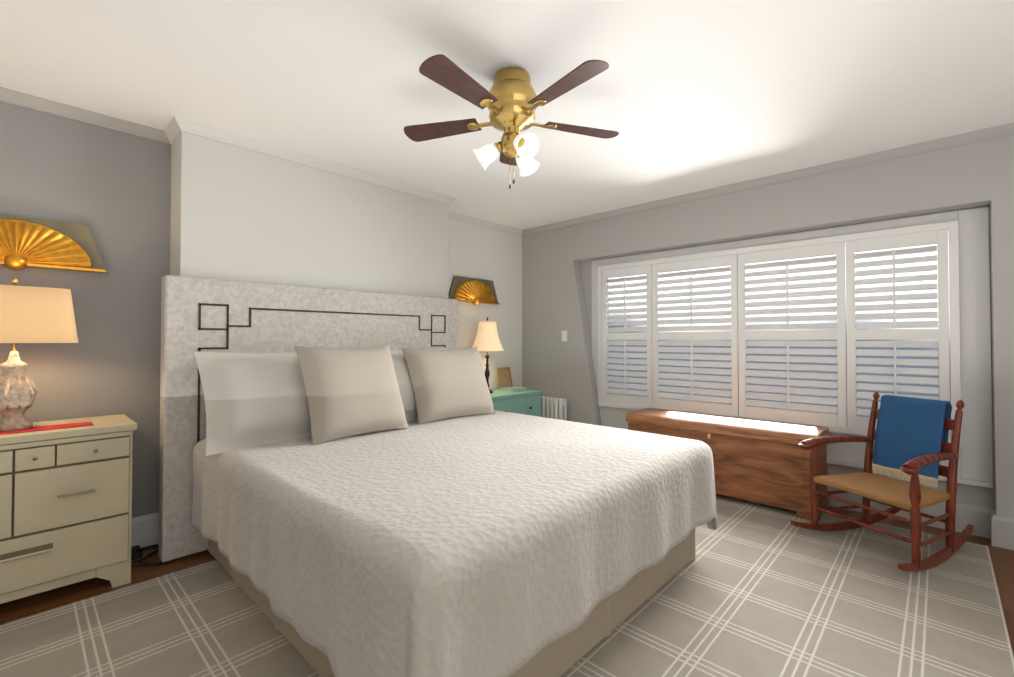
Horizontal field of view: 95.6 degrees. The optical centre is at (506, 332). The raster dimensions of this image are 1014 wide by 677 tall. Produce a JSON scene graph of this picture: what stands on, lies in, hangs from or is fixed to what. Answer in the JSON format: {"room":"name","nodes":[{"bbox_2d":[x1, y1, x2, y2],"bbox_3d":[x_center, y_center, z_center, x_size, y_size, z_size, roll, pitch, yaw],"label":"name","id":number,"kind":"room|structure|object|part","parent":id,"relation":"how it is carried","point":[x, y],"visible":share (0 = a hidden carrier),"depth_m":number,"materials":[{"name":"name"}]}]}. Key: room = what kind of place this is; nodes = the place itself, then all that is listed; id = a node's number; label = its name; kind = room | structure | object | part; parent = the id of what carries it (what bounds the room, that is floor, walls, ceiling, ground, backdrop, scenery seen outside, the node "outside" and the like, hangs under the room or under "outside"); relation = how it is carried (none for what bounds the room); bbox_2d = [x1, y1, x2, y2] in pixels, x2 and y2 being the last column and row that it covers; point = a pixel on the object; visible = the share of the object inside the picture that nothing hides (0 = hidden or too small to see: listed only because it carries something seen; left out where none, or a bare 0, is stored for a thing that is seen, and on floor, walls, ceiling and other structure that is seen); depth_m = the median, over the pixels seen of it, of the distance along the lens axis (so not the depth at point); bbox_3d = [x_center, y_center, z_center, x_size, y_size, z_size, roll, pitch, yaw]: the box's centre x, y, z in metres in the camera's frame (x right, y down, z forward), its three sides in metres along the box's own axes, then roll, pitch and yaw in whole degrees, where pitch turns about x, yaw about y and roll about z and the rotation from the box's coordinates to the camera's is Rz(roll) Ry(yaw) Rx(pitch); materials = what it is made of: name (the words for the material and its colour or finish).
{"room":"bedroom","nodes":[
{"label":"bedroom","id":0,"kind":"room"},
{"bbox_2d":[0,101,170,517],"bbox_3d":[-2.944,0.008,1.935,0.120,2.460,2.470,-1,-1,43],"label":"wall","id":1,"kind":"structure","parent":0,"point":[110,188],"depth_m":2.57,"materials":[{"name":"grey paint"}]},
{"bbox_2d":[0,214,107,272],"bbox_3d":[-2.456,-0.453,2.300,0.092,0.278,0.700,-1,-1,43],"label":"fan","id":2,"kind":"object","parent":1,"relation":"attached to","point":[25,242],"visible":1,"depth_m":2.37,"materials":[{"name":"gold metal"}]},
{"bbox_2d":[0,87,175,144],"bbox_3d":[-2.834,-1.193,1.959,0.052,0.058,2.330,-1,-1,43],"label":"crown molding","id":3,"kind":"structure","parent":1,"relation":"attached to","point":[9,96],"depth_m":2.50,"materials":[{"name":"grey paint"}]},
{"bbox_2d":[131,512,158,547],"bbox_3d":[-2.841,1.148,1.931,0.032,0.180,2.330,-1,-1,43],"label":"baseboard","id":4,"kind":"structure","parent":1,"relation":"attached to","point":[145,528],"depth_m":2.68,"materials":[{"name":"white paint"}]},
{"bbox_2d":[170,131,448,298],"bbox_3d":[-1.357,0.031,3.482,0.467,2.460,1.960,-1,-1,43],"label":"wall","id":5,"kind":"structure","parent":0,"point":[241,214],"depth_m":3.08,"materials":[{"name":"grey paint"}]},
{"bbox_2d":[168,116,454,204],"bbox_3d":[-1.184,-1.172,3.338,0.079,0.058,2.044,-1,-1,43],"label":"crown molding","id":6,"kind":"structure","parent":5,"relation":"attached to","point":[176,127],"depth_m":3.05,"materials":[{"name":"grey paint"}]},
{"bbox_2d":[449,218,521,389],"bbox_3d":[-0.204,0.054,4.958,0.120,2.460,1.770,-1,-1,43],"label":"wall","id":7,"kind":"structure","parent":0,"point":[484,253],"depth_m":4.95,"materials":[{"name":"white paint"}]},
{"bbox_2d":[449,276,499,304],"bbox_3d":[-0.313,-0.421,4.691,0.092,0.278,0.700,-1,-1,43],"label":"fan","id":8,"kind":"object","parent":7,"relation":"attached to","point":[474,291],"visible":0.98,"depth_m":4.64,"materials":[{"name":"gold metal"}]},
{"bbox_2d":[449,211,523,235],"bbox_3d":[-0.313,-1.151,4.750,0.052,0.058,1.310,-1,-1,43],"label":"crown molding","id":9,"kind":"structure","parent":7,"relation":"attached to","point":[453,215],"depth_m":4.82,"materials":[{"name":"grey paint"}]},
{"bbox_2d":[0,506,1013,654],"bbox_3d":[0.424,1.278,1.304,6.180,0.100,6.200,-1,-1,43],"label":"floor","id":10,"kind":"structure","parent":0,"point":[1002,559],"depth_m":2.30,"materials":[{"name":"brown wood"}]},
{"bbox_2d":[0,276,136,603],"bbox_3d":[-2.339,0.485,2.079,0.463,1.510,0.990,-1,-1,43],"label":"dresser","id":11,"kind":"object","parent":10,"relation":"on","point":[65,502],"visible":1,"depth_m":2.12,"materials":[{"name":"beige wood"}]},
{"bbox_2d":[0,276,77,431],"bbox_3d":[-2.299,0.089,2.144,0.243,0.715,0.433,-1,-1,43],"label":"lamp","id":12,"kind":"object","parent":11,"relation":"on","point":[28,314],"depth_m":2.12,"materials":[{"name":"beige fabric"}]},
{"bbox_2d":[131,544,168,566],"bbox_3d":[-2.018,1.214,2.516,0.325,0.064,0.235,-1,-1,43],"label":"strip","id":13,"kind":"object","parent":10,"relation":"on","point":[136,552],"visible":0.71,"depth_m":2.54,"materials":[{"name":"black"}]},
{"bbox_2d":[0,494,1013,676],"bbox_3d":[0.176,1.235,2.136,3.080,0.012,4.370,-1,-1,43],"label":"rug","id":14,"kind":"object","parent":10,"relation":"on","point":[754,589],"visible":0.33,"depth_m":1.95,"materials":[{"name":"beige carpet"}]},
{"bbox_2d":[158,275,716,676],"bbox_3d":[-0.363,0.459,2.534,2.258,1.544,2.132,-1,-1,43],"label":"bed","id":15,"kind":"object","parent":14,"relation":"on","point":[360,484],"visible":1,"depth_m":2.00,"materials":[{"name":"beige fabric"}]},
{"bbox_3d":[-1.165,0.470,3.254,0.105,1.544,2.080,-1,-1,43],"label":"headboard","id":16,"kind":"part","parent":15,"relation":"part of","materials":[{"name":"white fabric"}]},
{"bbox_3d":[-1.125,0.302,3.219,0.006,0.921,1.771,-1,-1,43],"label":"headboard trim","id":17,"kind":"part","parent":15,"relation":"part of","materials":[{"name":"brown metal"}]},
{"bbox_2d":[625,408,828,519],"bbox_3d":[1.678,0.968,3.646,1.392,0.564,0.438,-1,-1,43],"label":"chest","id":18,"kind":"object","parent":14,"relation":"on","point":[766,462],"visible":0.6,"depth_m":3.31,"materials":[{"name":"brown wood"}]},
{"bbox_2d":[791,392,973,571],"bbox_3d":[2.181,0.806,2.705,0.809,0.860,0.952,-1,-1,43],"label":"rocking chair","id":19,"kind":"object","parent":14,"relation":"on","point":[910,443],"visible":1,"depth_m":2.66,"materials":[{"name":"brown wood"}]},
{"bbox_3d":[2.154,0.903,2.675,0.615,0.038,0.579,-1,-1,43],"label":"seat","id":20,"kind":"part","parent":19,"relation":"part of","materials":[{"name":"brown wicker"}]},
{"bbox_2d":[873,395,951,477],"bbox_3d":[2.425,0.609,2.761,0.362,0.434,0.288,-1,-1,43],"label":"throw","id":21,"kind":"object","parent":19,"relation":"on","point":[907,428],"depth_m":2.74,"materials":[{"name":"blue fabric"}]},
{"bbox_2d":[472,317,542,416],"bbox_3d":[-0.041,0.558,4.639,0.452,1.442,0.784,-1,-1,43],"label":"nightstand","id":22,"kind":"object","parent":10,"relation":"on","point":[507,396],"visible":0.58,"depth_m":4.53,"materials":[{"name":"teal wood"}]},
{"bbox_2d":[472,317,503,393],"bbox_3d":[-0.195,0.215,4.556,0.333,0.760,0.333,-1,-1,43],"label":"lamp","id":23,"kind":"object","parent":22,"relation":"on","point":[487,339],"depth_m":4.47,"materials":[{"name":"beige fabric"}]},
{"bbox_2d":[498,367,512,387],"bbox_3d":[-0.017,0.488,4.948,0.064,0.233,0.180,-1,-1,43],"label":"picture frame","id":24,"kind":"object","parent":22,"relation":"on","point":[505,379],"depth_m":4.94,"materials":[{"name":"gold metal"}]},
{"bbox_2d":[500,386,526,391],"bbox_3d":[0.069,0.588,4.831,0.170,0.024,0.240,-1,-1,43],"label":"book","id":25,"kind":"object","parent":22,"relation":"on","point":[513,388],"depth_m":4.77,"materials":[{"name":"green paper"}]},
{"bbox_2d":[541,396,566,420],"bbox_3d":[0.431,0.982,4.869,0.533,0.600,0.110,-1,-1,43],"label":"radiator","id":26,"kind":"object","parent":10,"relation":"on","point":[549,407],"visible":0.29,"depth_m":4.77,"materials":[{"name":"white metal"}]},
{"bbox_2d":[0,0,1013,229],"bbox_3d":[0.424,-1.281,1.343,6.180,0.100,6.200,-1,-1,43],"label":"ceiling","id":27,"kind":"structure","parent":0,"point":[682,97],"depth_m":2.20,"materials":[{"name":"white paint"}]},
{"bbox_2d":[404,54,618,188],"bbox_3d":[0.021,-0.948,2.150,1.078,0.539,1.073,-1,-1,43],"label":"ceiling fan","id":28,"kind":"object","parent":27,"relation":"hanging from","point":[511,100],"visible":1,"depth_m":2.10,"materials":[{"name":"gold metal"}]},
{"bbox_2d":[522,135,1013,517],"bbox_3d":[2.415,0.029,3.363,5.880,2.460,0.300,-1,-1,43],"label":"wall","id":29,"kind":"structure","parent":0,"point":[556,282],"depth_m":3.45,"materials":[{"name":"grey paint"}]},
{"bbox_2d":[562,330,566,340],"bbox_3d":[0.604,0.032,4.853,0.072,0.116,0.016,-1,-1,43],"label":"switch plate","id":30,"kind":"object","parent":29,"relation":"attached to","point":[564,335],"visible":1,"depth_m":4.85,"materials":[{"name":"white plastic"}]},
{"bbox_2d":[520,123,1013,235],"bbox_3d":[2.301,-1.173,3.260,5.900,0.058,0.052,-1,-1,43],"label":"crown molding","id":31,"kind":"structure","parent":29,"relation":"attached to","point":[1004,130],"depth_m":3.35,"materials":[{"name":"grey paint"}]},
{"bbox_2d":[592,207,993,487],"bbox_3d":[1.915,0.097,3.782,2.855,1.718,0.075,-1,-1,43],"label":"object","id":32,"kind":"object","parent":29,"relation":"attached to","point":[962,295],"visible":0.96,"depth_m":3.40,"materials":[{"name":"white wood"}]},
{"bbox_2d":[827,486,994,537],"bbox_3d":[1.969,1.175,3.711,2.730,0.180,0.060,-1,-1,43],"label":"baseboard","id":33,"kind":"structure","parent":29,"relation":"attached to","point":[977,516],"depth_m":2.93,"materials":[{"name":"white paint"}]},
{"bbox_2d":[988,510,1013,549],"bbox_3d":[3.639,1.149,1.985,2.132,0.180,0.042,-1,-1,43],"label":"baseboard","id":34,"kind":"structure","parent":29,"relation":"attached to","point":[993,527],"depth_m":2.68,"materials":[{"name":"white paint"}]},
{"label":"outside","id":35,"kind":"structure","parent":0,"visible":0},
{"bbox_2d":[608,244,950,416],"bbox_3d":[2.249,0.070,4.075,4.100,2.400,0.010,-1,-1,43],"label":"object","id":36,"kind":"structure","parent":35,"point":[830,288],"depth_m":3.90,"materials":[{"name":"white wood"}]}
]}

